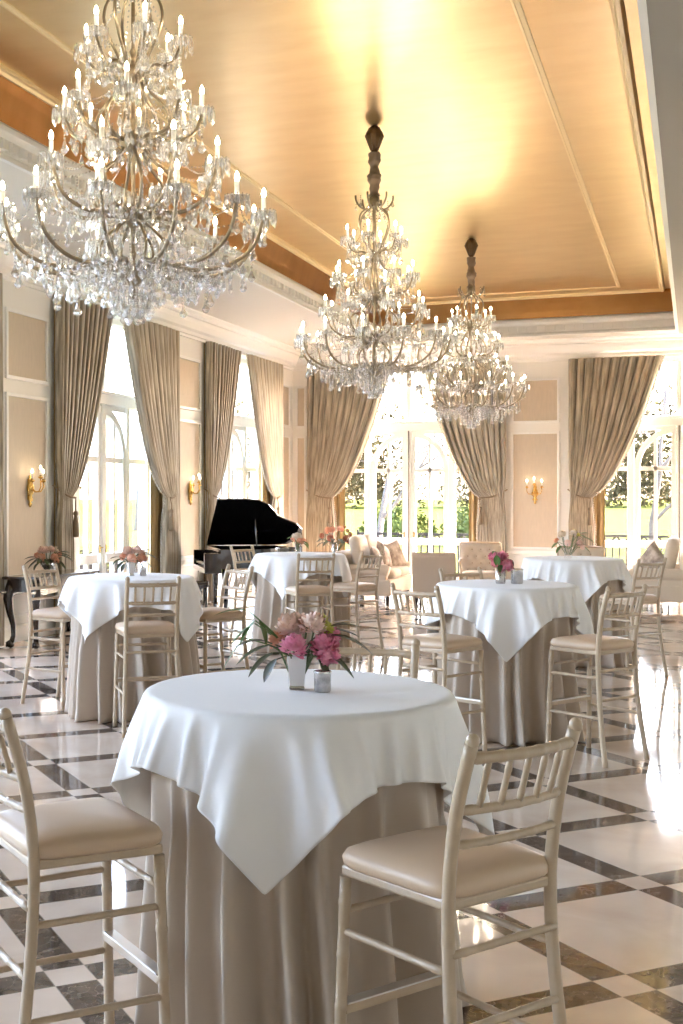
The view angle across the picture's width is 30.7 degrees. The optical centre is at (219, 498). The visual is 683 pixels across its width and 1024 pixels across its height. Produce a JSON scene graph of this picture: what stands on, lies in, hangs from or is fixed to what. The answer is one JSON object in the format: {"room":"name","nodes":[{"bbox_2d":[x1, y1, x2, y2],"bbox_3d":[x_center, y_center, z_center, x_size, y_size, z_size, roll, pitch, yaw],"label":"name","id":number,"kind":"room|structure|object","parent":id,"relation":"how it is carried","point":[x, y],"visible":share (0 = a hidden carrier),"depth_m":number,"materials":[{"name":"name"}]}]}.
{"room":"event hall","nodes":[
{"label":"event hall","id":0,"kind":"room"},
{"bbox_2d":[3,280,292,626],"bbox_3d":[-3.699,-1.122,11.988,0.400,5.664,28.500,0,0,21],"label":"wall","id":1,"kind":"structure","parent":0,"point":[25,299],"depth_m":15.53,"materials":[{"name":"white paint"}]},
{"bbox_2d":[0,273,3,646],"bbox_3d":[-2.856,-0.451,13.322,0.303,4.292,1.949,0,0,21],"label":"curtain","id":2,"kind":"object","parent":1,"relation":"hanging from","point":[1,274],"visible":0.99,"depth_m":14.12,"materials":[{"name":"beige fabric"}]},
{"bbox_2d":[4,307,54,644],"bbox_3d":[-2.330,-0.273,14.943,0.045,3.965,1.900,0,0,21],"label":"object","id":3,"kind":"structure","parent":1,"relation":"attached to","point":[26,334],"depth_m":14.94,"materials":[{"name":"white paint"}]},
{"bbox_2d":[27,465,45,506],"bbox_3d":[-2.201,-0.148,14.936,0.257,0.516,0.257,0,0,-24],"label":"wall sconce","id":4,"kind":"object","parent":1,"relation":"attached to","point":[30,487],"visible":1,"depth_m":14.94,"materials":[{"name":"gold metal"}]},
{"bbox_2d":[52,293,113,633],"bbox_3d":[-1.754,-0.451,16.175,0.303,4.292,1.601,0,0,21],"label":"curtain","id":5,"kind":"object","parent":1,"relation":"hanging from","point":[81,343],"visible":0.85,"depth_m":15.71,"materials":[{"name":"beige fabric"}]},
{"bbox_2d":[73,319,149,573],"bbox_3d":[-1.689,-0.435,17.429,0.250,4.290,3.200,0,0,21],"label":"window","id":6,"kind":"structure","parent":1,"relation":"in","point":[110,402],"depth_m":17.78,"materials":[{"name":"white paint"}]},
{"bbox_2d":[121,313,180,573],"bbox_3d":[-0.984,-0.451,18.168,0.303,4.292,1.999,0,0,21],"label":"curtain","id":7,"kind":"object","parent":1,"relation":"hanging from","point":[153,349],"visible":0.89,"depth_m":18.45,"materials":[{"name":"beige fabric"}]},
{"bbox_2d":[0,236,301,370],"bbox_3d":[-3.373,-2.759,11.862,0.300,0.388,27.700,0,0,21],"label":"trim","id":8,"kind":"structure","parent":1,"relation":"attached to","point":[195,325],"depth_m":18.05,"materials":[{"name":"white paint"}]},
{"bbox_2d":[180,355,203,602],"bbox_3d":[-0.492,-0.273,19.701,0.045,3.965,1.900,0,0,21],"label":"trim","id":9,"kind":"structure","parent":1,"relation":"attached to","point":[190,368],"depth_m":19.77,"materials":[{"name":"white paint"}]},
{"bbox_2d":[188,474,200,504],"bbox_3d":[-0.364,-0.148,19.694,0.257,0.516,0.257,0,0,-24],"label":"wall sconce","id":10,"kind":"object","parent":1,"relation":"attached to","point":[190,488],"visible":1,"depth_m":19.70,"materials":[{"name":"gold metal"}]},
{"bbox_2d":[203,341,241,601],"bbox_3d":[0.083,-0.451,20.932,0.303,4.292,1.601,0,0,21],"label":"curtain","id":11,"kind":"object","parent":1,"relation":"hanging from","point":[223,362],"visible":0.66,"depth_m":20.50,"materials":[{"name":"beige fabric"}]},
{"bbox_2d":[217,358,260,595],"bbox_3d":[0.149,-0.435,22.186,0.250,4.290,3.200,0,0,21],"label":"window","id":12,"kind":"structure","parent":1,"relation":"in","point":[241,423],"depth_m":22.82,"materials":[{"name":"white paint"}]},
{"bbox_2d":[246,353,283,544],"bbox_3d":[0.853,-0.451,22.925,0.303,4.292,1.999,0,0,21],"label":"curtain","id":13,"kind":"object","parent":1,"relation":"hanging from","point":[265,376],"visible":0.64,"depth_m":23.05,"materials":[{"name":"beige fabric"}]},
{"bbox_2d":[283,384,289,544],"bbox_3d":[1.246,-0.273,24.201,0.045,3.965,1.350,0,0,21],"label":"trim","id":14,"kind":"structure","parent":1,"relation":"attached to","point":[286,388],"depth_m":24.45,"materials":[{"name":"white paint"}]},
{"bbox_2d":[0,0,669,303],"bbox_3d":[0.917,-3.714,10.741,5.570,0.120,25.500,0,0,21],"label":"ceiling","id":15,"kind":"structure","parent":0,"point":[472,146],"depth_m":11.91,"materials":[{"name":"beige paint"}]},
{"bbox_2d":[0,0,275,324],"bbox_3d":[-0.482,-2.313,6.897,1.566,2.681,1.566,0,0,-36],"label":"chandelier","id":16,"kind":"object","parent":15,"relation":"hanging from","point":[132,73],"visible":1,"depth_m":6.84,"materials":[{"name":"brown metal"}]},
{"bbox_2d":[0,0,620,298],"bbox_3d":[0.986,-3.652,10.864,3.594,0.024,23.650,0,0,21],"label":"trim","id":17,"kind":"structure","parent":15,"relation":"attached to","point":[516,4],"depth_m":12.06,"materials":[{"name":"brown"}]},
{"bbox_2d":[0,0,664,307],"bbox_3d":[0.917,-3.629,10.741,5.070,0.070,25.000,0,0,21],"label":"trim","id":18,"kind":"structure","parent":15,"relation":"attached to","point":[618,11],"depth_m":13.28,"materials":[{"name":"brown"}]},
{"bbox_2d":[0,75,672,325],"bbox_3d":[0.977,-3.462,10.718,5.560,0.403,25.300,0,0,21],"label":"cove","id":19,"kind":"structure","parent":15,"relation":"attached to","point":[22,111],"depth_m":17.25,"materials":[{"name":"gold metal"}]},
{"bbox_2d":[296,125,456,398],"bbox_3d":[1.521,-2.313,12.084,1.566,2.681,1.566,0,0,1],"label":"chandelier","id":20,"kind":"object","parent":15,"relation":"hanging from","point":[374,136],"visible":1,"depth_m":12.03,"materials":[{"name":"metal"}]},
{"bbox_2d":[416,238,528,427],"bbox_3d":[3.542,-2.313,17.317,1.566,2.681,1.566,0,0,8],"label":"chandelier","id":21,"kind":"object","parent":15,"relation":"hanging from","point":[471,245],"visible":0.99,"depth_m":17.26,"materials":[{"name":"metal"}]},
{"bbox_2d":[0,160,678,349],"bbox_3d":[-0.108,-3.003,10.601,7.300,0.120,27.700,0,0,21],"label":"ceiling","id":22,"kind":"structure","parent":0,"point":[259,310],"depth_m":16.79,"materials":[{"name":"beige paint"}]},
{"bbox_2d":[0,0,678,343],"bbox_3d":[0.977,-3.099,10.718,5.660,0.323,25.400,0,0,21],"label":"trim","id":23,"kind":"structure","parent":22,"relation":"attached to","point":[18,150],"depth_m":16.35,"materials":[{"name":"white paint"}]},
{"bbox_2d":[0,589,682,1023],"bbox_3d":[0.984,1.810,10.179,11.640,0.200,29.700,0,0,21],"label":"floor","id":24,"kind":"structure","parent":0,"point":[620,868],"depth_m":5.84,"materials":[{"name":"stone"}]},
{"bbox_2d":[20,563,70,708],"bbox_3d":[-1.336,1.135,10.312,0.517,1.155,0.456,0,0,36],"label":"bar chair","id":25,"kind":"object","parent":24,"relation":"on","point":[55,614],"visible":0.8,"depth_m":10.24,"materials":[{"name":"beige paint"}]},
{"bbox_2d":[32,607,70,618],"bbox_3d":[-1.303,0.947,10.288,0.410,0.071,0.440,0,0,36],"label":"seat cushion","id":26,"kind":"object","parent":25,"relation":"on","point":[53,612],"depth_m":10.13,"materials":[{"name":"beige fabric"}]},
{"bbox_2d":[0,569,99,648],"bbox_3d":[-1.986,1.300,14.703,0.465,0.820,1.800,0,0,21],"label":"console table","id":27,"kind":"object","parent":24,"relation":"on","point":[15,584],"visible":0.62,"depth_m":14.07,"materials":[{"name":"brown wood"}]},
{"bbox_2d":[24,545,72,573],"bbox_3d":[-2.023,0.721,14.643,0.597,0.339,0.365,0,0,0],"label":"flower arrangement","id":28,"kind":"object","parent":27,"relation":"on","point":[46,563],"visible":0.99,"depth_m":14.60,"materials":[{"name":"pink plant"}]},
{"bbox_2d":[0,707,170,1023],"bbox_3d":[-0.458,1.135,3.564,0.517,1.155,0.456,0,0,-28],"label":"bar chair","id":29,"kind":"object","parent":24,"relation":"on","point":[94,829],"visible":1,"depth_m":3.45,"materials":[{"name":"beige paint"}]},
{"bbox_2d":[0,797,162,859],"bbox_3d":[-0.422,0.947,3.583,0.410,0.071,0.440,0,0,-28],"label":"seat cushion","id":30,"kind":"object","parent":29,"relation":"on","point":[94,828],"depth_m":3.45,"materials":[{"name":"beige leather"}]},
{"bbox_2d":[64,607,199,723],"bbox_3d":[-0.666,1.167,9.832,1.100,1.075,1.130,0,0,16],"label":"cocktail table","id":31,"kind":"object","parent":24,"relation":"on","point":[90,674],"visible":0.43,"depth_m":9.44,"materials":[{"name":"beige fabric"}]},
{"bbox_2d":[57,573,202,641],"bbox_3d":[-0.702,0.869,9.851,1.162,0.495,1.158,0,0,-10],"label":"tablecloth","id":32,"kind":"object","parent":31,"relation":"on","point":[94,600],"visible":0.84,"depth_m":9.46,"materials":[{"name":"white fabric"}]},
{"bbox_2d":[109,545,158,575],"bbox_3d":[-0.696,0.497,9.911,0.421,0.248,0.196,0,0,-29],"label":"flower vase","id":33,"kind":"object","parent":32,"relation":"on","point":[129,552],"visible":1,"depth_m":9.88,"materials":[{"name":"white ceramic"}]},
{"bbox_2d":[113,576,180,737],"bbox_3d":[-0.525,1.135,9.075,0.456,1.155,0.517,0,0,-13],"label":"bar chair","id":34,"kind":"object","parent":24,"relation":"on","point":[127,629],"visible":0.94,"depth_m":8.92,"materials":[{"name":"beige paint"}]},
{"bbox_2d":[115,620,174,633],"bbox_3d":[-0.534,0.947,9.115,0.440,0.071,0.410,0,0,-13],"label":"seat cushion","id":35,"kind":"object","parent":34,"relation":"on","point":[152,626],"depth_m":8.95,"materials":[{"name":"beige fabric"}]},
{"bbox_2d":[195,578,208,607],"bbox_3d":[-0.368,1.460,18.420,0.340,0.500,0.760,0,0,-8],"label":"piano bench","id":36,"kind":"object","parent":24,"relation":"on","point":[202,583],"visible":0.33,"depth_m":18.10,"materials":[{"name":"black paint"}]},
{"bbox_2d":[196,564,253,672],"bbox_3d":[-0.020,1.135,10.258,0.517,1.155,0.456,0,0,-31],"label":"bar chair","id":37,"kind":"object","parent":24,"relation":"on","point":[208,614],"visible":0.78,"depth_m":10.17,"materials":[{"name":"beige paint"}]},
{"bbox_2d":[200,607,242,619],"bbox_3d":[-0.055,0.947,10.237,0.410,0.071,0.440,0,0,-31],"label":"seat cushion","id":38,"kind":"object","parent":37,"relation":"on","point":[208,612],"depth_m":10.07,"materials":[{"name":"beige fabric"}]},
{"bbox_2d":[229,545,256,643],"bbox_3d":[0.434,1.135,14.540,0.517,1.155,0.456,0,0,43],"label":"bar chair","id":39,"kind":"object","parent":24,"relation":"on","point":[252,550],"visible":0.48,"depth_m":14.54,"materials":[{"name":"beige paint"}]},
{"bbox_2d":[193,499,301,607],"bbox_3d":[0.527,0.856,19.010,1.709,1.709,1.504,0,0,-8],"label":"grand piano","id":40,"kind":"object","parent":24,"relation":"on","point":[238,524],"visible":0.88,"depth_m":19.02,"materials":[{"name":"black paint"}]},
{"bbox_2d":[134,772,468,1023],"bbox_3d":[0.272,1.167,3.989,1.067,1.075,1.096,0,0,10],"label":"cocktail table","id":41,"kind":"object","parent":24,"relation":"on","point":[238,953],"visible":0.34,"depth_m":3.63,"materials":[{"name":"beige fabric"}]},
{"bbox_2d":[111,669,494,893],"bbox_3d":[0.251,0.874,4.027,1.184,0.505,1.181,0,0,-32],"label":"tablecloth","id":42,"kind":"object","parent":41,"relation":"on","point":[274,768],"visible":0.92,"depth_m":3.57,"materials":[{"name":"white fabric"}]},
{"bbox_2d":[214,609,371,689],"bbox_3d":[0.239,0.491,4.022,0.516,0.260,0.209,0,0,0],"label":"flower vase","id":43,"kind":"object","parent":42,"relation":"on","point":[325,644],"visible":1,"depth_m":3.99,"materials":[{"name":"white ceramic"}]},
{"bbox_2d":[313,669,331,692],"bbox_3d":[0.332,0.587,3.961,0.060,0.068,0.060,0,0,21],"label":"votive holder","id":44,"kind":"object","parent":42,"relation":"on","point":[322,680],"visible":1,"depth_m":3.94,"materials":[{"name":"silver glass"}]},
{"bbox_2d":[250,573,352,654],"bbox_3d":[0.927,1.167,13.903,1.148,1.075,1.176,0,0,-37],"label":"cocktail table","id":45,"kind":"object","parent":24,"relation":"on","point":[269,606],"visible":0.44,"depth_m":13.65,"materials":[{"name":"beige fabric"}]},
{"bbox_2d":[246,552,351,599],"bbox_3d":[0.910,0.869,13.901,1.162,0.495,1.158,0,0,-19],"label":"tablecloth","id":46,"kind":"object","parent":45,"relation":"on","point":[278,568],"visible":0.8,"depth_m":13.48,"materials":[{"name":"white fabric"}]},
{"bbox_2d":[287,532,308,553],"bbox_3d":[0.880,0.501,13.917,0.184,0.241,0.398,0,0,-25],"label":"flower vase","id":47,"kind":"object","parent":46,"relation":"on","point":[297,538],"visible":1,"depth_m":13.87,"materials":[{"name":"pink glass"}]},
{"bbox_2d":[283,553,335,664],"bbox_3d":[0.949,1.135,12.863,0.456,1.155,0.517,0,0,-12],"label":"bar chair","id":48,"kind":"object","parent":24,"relation":"on","point":[296,590],"visible":0.75,"depth_m":12.71,"materials":[{"name":"beige paint"}]},
{"bbox_2d":[285,585,329,593],"bbox_3d":[0.941,0.947,12.903,0.440,0.071,0.410,0,0,-12],"label":"seat cushion","id":49,"kind":"object","parent":48,"relation":"on","point":[295,589],"depth_m":12.73,"materials":[{"name":"beige fabric"}]},
{"bbox_2d":[326,550,383,659],"bbox_3d":[1.478,1.135,13.387,0.517,1.155,0.456,0,0,42],"label":"bar chair","id":50,"kind":"object","parent":24,"relation":"on","point":[356,587],"visible":0.86,"depth_m":13.30,"materials":[{"name":"beige paint"}]},
{"bbox_2d":[327,582,375,589],"bbox_3d":[1.447,0.947,13.414,0.410,0.071,0.440,0,0,42],"label":"seat cushion","id":51,"kind":"object","parent":50,"relation":"on","point":[340,585],"depth_m":13.27,"materials":[{"name":"beige fabric"}]},
{"bbox_2d":[319,638,419,678],"bbox_3d":[0.530,1.135,4.767,0.456,1.155,0.517,0,0,20],"label":"bar chair","id":52,"kind":"object","parent":24,"relation":"on","point":[414,653],"visible":0.14,"depth_m":4.95,"materials":[{"name":"beige paint"}]},
{"bbox_2d":[334,534,411,605],"bbox_3d":[2.563,1.152,20.429,0.980,1.116,1.660,0,0,21],"label":"loveseat","id":53,"kind":"object","parent":24,"relation":"on","point":[399,575],"visible":0.67,"depth_m":19.90,"materials":[{"name":"beige fabric"}]},
{"bbox_2d":[349,535,370,563],"bbox_3d":[2.307,0.869,20.190,0.274,0.550,0.610,0,0,21],"label":"cushion","id":54,"kind":"object","parent":53,"relation":"on","point":[357,543],"depth_m":19.96,"materials":[{"name":"beige fabric"}]},
{"bbox_2d":[363,534,376,562],"bbox_3d":[2.534,0.869,20.777,0.274,0.550,0.610,0,0,21],"label":"cushion","id":55,"kind":"object","parent":53,"relation":"on","point":[371,539],"depth_m":20.62,"materials":[{"name":"beige fabric"}]},
{"bbox_2d":[376,541,391,566],"bbox_3d":[2.736,0.970,20.405,0.226,0.558,0.570,0,0,27],"label":"throw pillow","id":56,"kind":"object","parent":53,"relation":"on","point":[386,558],"visible":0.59,"depth_m":20.28,"materials":[{"name":"fabric"}]},
{"bbox_2d":[388,568,400,578],"bbox_3d":[2.580,1.215,20.084,0.700,0.170,0.620,0,0,21],"label":"seat cushion","id":57,"kind":"object","parent":53,"relation":"on","point":[395,573],"depth_m":19.82,"materials":[{"name":"beige fabric"}]},
{"bbox_2d":[385,540,406,565],"bbox_3d":[2.937,0.970,20.788,0.552,0.536,0.222,0,0,-39],"label":"throw pillow","id":58,"kind":"object","parent":53,"relation":"on","point":[397,556],"visible":0.67,"depth_m":20.75,"materials":[{"name":"fabric"}]},
{"bbox_2d":[391,566,409,575],"bbox_3d":[2.807,1.215,20.672,0.700,0.170,0.620,0,0,21],"label":"seat cushion","id":59,"kind":"object","parent":53,"relation":"on","point":[405,570],"depth_m":20.48,"materials":[{"name":"beige fabric"}]},
{"bbox_2d":[412,552,455,610],"bbox_3d":[3.275,1.258,18.642,0.640,0.905,0.700,0,0,15],"label":"slipper chair","id":60,"kind":"object","parent":24,"relation":"on","point":[425,566],"visible":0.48,"depth_m":18.36,"materials":[{"name":"beige fabric"}]},
{"bbox_2d":[390,582,486,751],"bbox_3d":[1.449,1.135,8.213,0.517,1.155,0.456,0,0,-41],"label":"bar chair","id":61,"kind":"object","parent":24,"relation":"on","point":[443,643],"visible":0.74,"depth_m":8.12,"materials":[{"name":"beige paint"}]},
{"bbox_2d":[402,633,482,649],"bbox_3d":[1.480,0.947,8.240,0.410,0.071,0.440,0,0,-41],"label":"seat cushion","id":62,"kind":"object","parent":61,"relation":"on","point":[428,641],"depth_m":8.11,"materials":[{"name":"beige fabric"}]},
{"bbox_2d":[334,717,582,1023],"bbox_3d":[0.625,1.135,3.224,0.456,1.155,0.517,0,0,-35],"label":"bar chair","id":63,"kind":"object","parent":24,"relation":"on","point":[449,868],"visible":1,"depth_m":3.13,"materials":[{"name":"beige paint"}]},
{"bbox_2d":[342,825,548,898],"bbox_3d":[0.602,0.947,3.258,0.440,0.071,0.410,0,0,-35],"label":"seat cushion","id":64,"kind":"object","parent":63,"relation":"on","point":[410,864],"depth_m":3.15,"materials":[{"name":"beige leather"}]},
{"bbox_2d":[439,567,483,581],"bbox_3d":[2.045,1.135,9.783,0.456,1.155,0.517,0,0,-23],"label":"bar chair","id":65,"kind":"object","parent":24,"relation":"on","point":[479,574],"visible":0.18,"depth_m":10.00,"materials":[{"name":"beige paint"}]},
{"bbox_2d":[458,541,501,579],"bbox_3d":[4.409,1.220,20.723,0.758,0.983,0.640,0,0,9],"label":"tufted armchair","id":66,"kind":"object","parent":24,"relation":"on","point":[473,555],"visible":0.67,"depth_m":20.90,"materials":[{"name":"beige fabric"}]},
{"bbox_2d":[463,570,494,578],"bbox_3d":[4.399,1.280,20.664,0.640,0.130,0.520,0,0,9],"label":"seat cushion","id":67,"kind":"object","parent":66,"relation":"on","point":[487,574],"depth_m":20.44,"materials":[{"name":"beige fabric"}]},
{"bbox_2d":[431,613,585,746],"bbox_3d":[2.071,1.167,8.997,1.111,1.075,1.156,0,0,0],"label":"cocktail table","id":68,"kind":"object","parent":24,"relation":"on","point":[515,689],"visible":0.44,"depth_m":8.58,"materials":[{"name":"beige fabric"}]},
{"bbox_2d":[425,579,593,661],"bbox_3d":[2.088,0.874,9.006,1.184,0.505,1.181,0,0,-33],"label":"tablecloth","id":69,"kind":"object","parent":68,"relation":"on","point":[508,615],"visible":0.86,"depth_m":8.54,"materials":[{"name":"white fabric"}]},
{"bbox_2d":[488,550,513,583],"bbox_3d":[2.048,0.499,8.990,0.186,0.244,0.460,0,0,27],"label":"flower vase","id":70,"kind":"object","parent":69,"relation":"on","point":[500,560],"visible":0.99,"depth_m":8.96,"materials":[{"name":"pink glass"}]},
{"bbox_2d":[510,568,523,583],"bbox_3d":[2.169,0.567,8.980,0.096,0.109,0.096,0,0,21],"label":"votive holder","id":71,"kind":"object","parent":69,"relation":"on","point":[516,573],"visible":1,"depth_m":8.95,"materials":[{"name":"silver glass"}]},
{"bbox_2d":[557,545,603,556],"bbox_3d":[5.555,1.220,18.887,0.758,0.983,0.640,0,0,13],"label":"tufted armchair","id":72,"kind":"object","parent":24,"relation":"on","point":[598,551],"visible":0.09,"depth_m":19.08,"materials":[{"name":"beige fabric"}]},
{"bbox_2d":[530,578,631,667],"bbox_3d":[3.738,1.167,12.887,1.116,1.075,1.129,0,0,-36],"label":"cocktail table","id":73,"kind":"object","parent":24,"relation":"on","point":[618,659],"visible":0.19,"depth_m":12.49,"materials":[{"name":"beige fabric"}]},
{"bbox_2d":[521,556,631,601],"bbox_3d":[3.698,0.874,12.906,1.184,0.505,1.181,0,0,-33],"label":"tablecloth","id":74,"kind":"object","parent":73,"relation":"on","point":[589,573],"visible":0.83,"depth_m":12.46,"materials":[{"name":"white fabric"}]},
{"bbox_2d":[551,529,592,557],"bbox_3d":[3.679,0.471,12.911,0.515,0.300,0.216,0,0,-17],"label":"flower vase","id":75,"kind":"object","parent":74,"relation":"on","point":[578,542],"visible":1,"depth_m":12.89,"materials":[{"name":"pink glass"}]},
{"bbox_2d":[545,584,649,767],"bbox_3d":[2.499,1.135,8.132,0.456,1.155,0.517,0,0,-35],"label":"bar chair","id":76,"kind":"object","parent":24,"relation":"on","point":[598,644],"visible":0.99,"depth_m":8.06,"materials":[{"name":"beige paint"}]},
{"bbox_2d":[550,634,633,650],"bbox_3d":[2.476,0.947,8.166,0.440,0.071,0.410,0,0,-35],"label":"seat cushion","id":77,"kind":"object","parent":76,"relation":"on","point":[584,642],"depth_m":8.05,"materials":[{"name":"beige fabric"}]},
{"bbox_2d":[598,557,668,678],"bbox_3d":[3.968,1.135,11.828,0.456,1.155,0.517,0,0,-32],"label":"bar chair","id":78,"kind":"object","parent":24,"relation":"on","point":[649,598],"visible":0.73,"depth_m":11.75,"materials":[{"name":"beige paint"}]},
{"bbox_2d":[599,592,657,601],"bbox_3d":[3.947,0.947,11.863,0.440,0.071,0.410,0,0,-32],"label":"seat cushion","id":79,"kind":"object","parent":78,"relation":"on","point":[649,597],"depth_m":11.74,"materials":[{"name":"beige fabric"}]},
{"bbox_2d":[629,536,682,606],"bbox_3d":[6.866,1.152,19.163,0.980,1.116,1.660,0,0,21],"label":"loveseat","id":80,"kind":"object","parent":24,"relation":"on","point":[672,580],"visible":0.61,"depth_m":18.43,"materials":[{"name":"beige fabric"}]},
{"bbox_2d":[640,541,663,567],"bbox_3d":[6.621,0.950,18.861,0.221,0.622,0.634,0,0,-12],"label":"throw pillow","id":81,"kind":"object","parent":80,"relation":"on","point":[652,554],"visible":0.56,"depth_m":18.79,"materials":[{"name":"fabric"}]},
{"bbox_2d":[664,537,679,568],"bbox_3d":[6.894,0.869,18.815,0.274,0.550,0.610,0,0,21],"label":"cushion","id":82,"kind":"object","parent":80,"relation":"on","point":[672,547],"depth_m":18.54,"materials":[{"name":"beige fabric"}]},
{"bbox_3d":[1.994,1.332,21.260,0.560,0.744,0.560,0,0,21],"label":"side table","id":83,"kind":"object","parent":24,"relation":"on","visible":0},
{"bbox_2d":[317,526,351,552],"bbox_3d":[1.996,0.712,21.263,0.696,0.497,0.691,0,0,0],"label":"flower arrangement","id":84,"kind":"object","parent":83,"relation":"on","point":[330,538],"visible":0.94,"depth_m":21.22,"materials":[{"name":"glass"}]},
{"bbox_2d":[293,356,682,577],"bbox_3d":[6.046,-1.122,23.286,9.640,5.664,0.400,0,0,21],"label":"wall","id":85,"kind":"structure","parent":0,"point":[545,369],"depth_m":23.12,"materials":[{"name":"white paint"}]},
{"bbox_2d":[295,386,306,551],"bbox_3d":[1.809,-0.273,24.694,0.720,3.965,0.045,0,0,21],"label":"trim","id":86,"kind":"structure","parent":85,"relation":"attached to","point":[300,391],"depth_m":24.76,"materials":[{"name":"white paint"}]},
{"bbox_2d":[306,368,389,552],"bbox_3d":[2.534,-0.451,24.315,1.750,4.292,0.302,0,0,21],"label":"curtain","id":87,"kind":"object","parent":85,"relation":"hanging from","point":[339,425],"visible":0.8,"depth_m":24.39,"materials":[{"name":"beige fabric"}]},
{"bbox_2d":[354,368,468,579],"bbox_3d":[3.745,-0.435,24.266,3.200,4.290,0.250,0,0,21],"label":"window","id":88,"kind":"structure","parent":85,"relation":"in","point":[409,430],"depth_m":24.21,"materials":[{"name":"white paint"}]},
{"bbox_2d":[421,361,507,551],"bbox_3d":[4.657,-0.451,23.495,1.647,4.292,0.302,0,0,21],"label":"curtain","id":89,"kind":"object","parent":85,"relation":"hanging from","point":[478,454],"visible":0.71,"depth_m":23.33,"materials":[{"name":"beige fabric"}]},
{"bbox_2d":[294,333,682,370],"bbox_3d":[5.920,-2.759,22.959,9.640,0.388,0.300,0,0,21],"label":"trim","id":90,"kind":"structure","parent":85,"relation":"attached to","point":[563,349],"depth_m":22.95,"materials":[{"name":"white paint"}]},
{"bbox_2d":[506,377,559,579],"bbox_3d":[5.960,-0.273,23.091,1.780,3.965,0.045,0,0,21],"label":"trim","id":91,"kind":"structure","parent":85,"relation":"attached to","point":[533,454],"depth_m":23.10,"materials":[{"name":"white paint"}]},
{"bbox_2d":[526,477,542,503],"bbox_3d":[5.883,-0.148,22.993,0.250,0.516,0.273,0,0,-29],"label":"wall sconce","id":92,"kind":"object","parent":85,"relation":"attached to","point":[534,492],"visible":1,"depth_m":23.05,"materials":[{"name":"gold metal"}]},
{"bbox_2d":[567,355,664,556],"bbox_3d":[7.234,-0.451,22.499,1.711,4.292,0.302,0,0,21],"label":"curtain","id":93,"kind":"object","parent":85,"relation":"hanging from","point":[608,397],"visible":0.83,"depth_m":22.56,"materials":[{"name":"beige fabric"}]},
{"bbox_2d":[605,357,682,569],"bbox_3d":[8.390,-0.435,22.471,3.200,4.290,0.250,0,0,21],"label":"window","id":94,"kind":"structure","parent":85,"relation":"in","point":[667,424],"depth_m":22.57,"materials":[{"name":"white paint"}]},
{"bbox_2d":[646,0,682,332],"bbox_3d":[4.389,-3.003,8.864,2.340,0.120,27.700,0,0,21],"label":"ceiling beam","id":95,"kind":"structure","parent":0,"point":[665,17],"depth_m":9.30,"materials":[{"name":"beige paint"}]},
{"label":"outside","id":96,"kind":"structure","parent":0,"visible":0},
{"bbox_2d":[80,499,676,572],"bbox_3d":[14.412,1.072,37.313,140.000,1.997,120.000,0,0,21],"label":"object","id":97,"kind":"structure","parent":96,"point":[615,517],"depth_m":49.73,"materials":[{"name":"green plant"}]},
{"bbox_2d":[108,328,249,530],"bbox_3d":[-2.062,-3.045,44.944,5.046,8.862,6.718,0,0,-36],"label":"bare tree","id":98,"kind":"object","parent":97,"relation":"on","point":[121,355],"visible":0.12,"depth_m":45.97,"materials":[{"name":"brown plant"}]},
{"bbox_2d":[221,391,250,498],"bbox_3d":[-0.320,-2.503,64.473,6.681,7.458,4.931,0,0,21],"label":"shrub","id":99,"kind":"object","parent":97,"relation":"on","point":[242,401],"visible":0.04,"depth_m":63.78,"materials":[{"name":"green plant"}]},
{"bbox_2d":[345,391,426,508],"bbox_3d":[7.614,-2.593,64.589,6.576,7.606,4.880,0,0,17],"label":"shrub","id":100,"kind":"object","parent":97,"relation":"on","point":[355,485],"visible":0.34,"depth_m":63.80,"materials":[{"name":"green plant"}]},
{"bbox_2d":[358,506,437,537],"bbox_3d":[5.980,0.978,41.310,2.727,1.590,2.434,0,0,21],"label":"shrub","id":101,"kind":"object","parent":97,"relation":"on","point":[396,516],"visible":0.23,"depth_m":40.71,"materials":[{"name":"green plant"}]},
{"bbox_2d":[360,377,448,537],"bbox_3d":[6.128,-1.433,34.994,4.298,6.936,5.335,0,0,-2],"label":"bare tree","id":102,"kind":"object","parent":97,"relation":"on","point":[383,513],"visible":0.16,"depth_m":33.91,"materials":[{"name":"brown plant"}]},
{"bbox_2d":[436,445,468,507],"bbox_3d":[14.441,-2.567,63.524,6.531,7.455,4.852,0,0,21],"label":"shrub","id":103,"kind":"object","parent":97,"relation":"on","point":[460,498],"visible":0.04,"depth_m":64.01,"materials":[{"name":"green plant"}]},
{"bbox_2d":[440,507,468,545],"bbox_3d":[8.445,1.039,39.300,2.813,1.717,2.466,0,0,21],"label":"shrub","id":104,"kind":"object","parent":97,"relation":"on","point":[462,525],"visible":0.08,"depth_m":38.99,"materials":[{"name":"green plant"}]},
{"bbox_2d":[605,381,682,507],"bbox_3d":[21.400,-2.579,62.486,6.531,7.558,4.892,0,0,21],"label":"shrub","id":105,"kind":"object","parent":97,"relation":"on","point":[618,490],"visible":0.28,"depth_m":61.77,"materials":[{"name":"green plant"}]},
{"bbox_2d":[648,362,682,540],"bbox_3d":[12.333,-1.411,30.059,3.333,6.924,4.973,0,0,-3],"label":"bare tree","id":106,"kind":"object","parent":97,"relation":"on","point":[665,404],"visible":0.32,"depth_m":30.48,"materials":[{"name":"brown plant"}]},
{"bbox_3d":[1.503,1.915,11.801,15.840,0.310,31.100,0,0,21],"label":"terrace","id":107,"kind":"object","parent":97,"relation":"on","visible":0},
{"bbox_2d":[357,529,468,572],"bbox_3d":[4.719,1.230,26.371,3.640,1.100,0.040,0,0,21],"label":"iron railing","id":108,"kind":"object","parent":107,"relation":"on","point":[459,535],"visible":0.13,"depth_m":26.46,"materials":[{"name":"black"}]},
{"bbox_2d":[605,535,676,565],"bbox_3d":[9.383,1.230,24.570,3.640,1.100,0.040,0,0,21],"label":"iron railing","id":109,"kind":"object","parent":107,"relation":"on","point":[613,536],"visible":0.2,"depth_m":24.98,"materials":[{"name":"black"}]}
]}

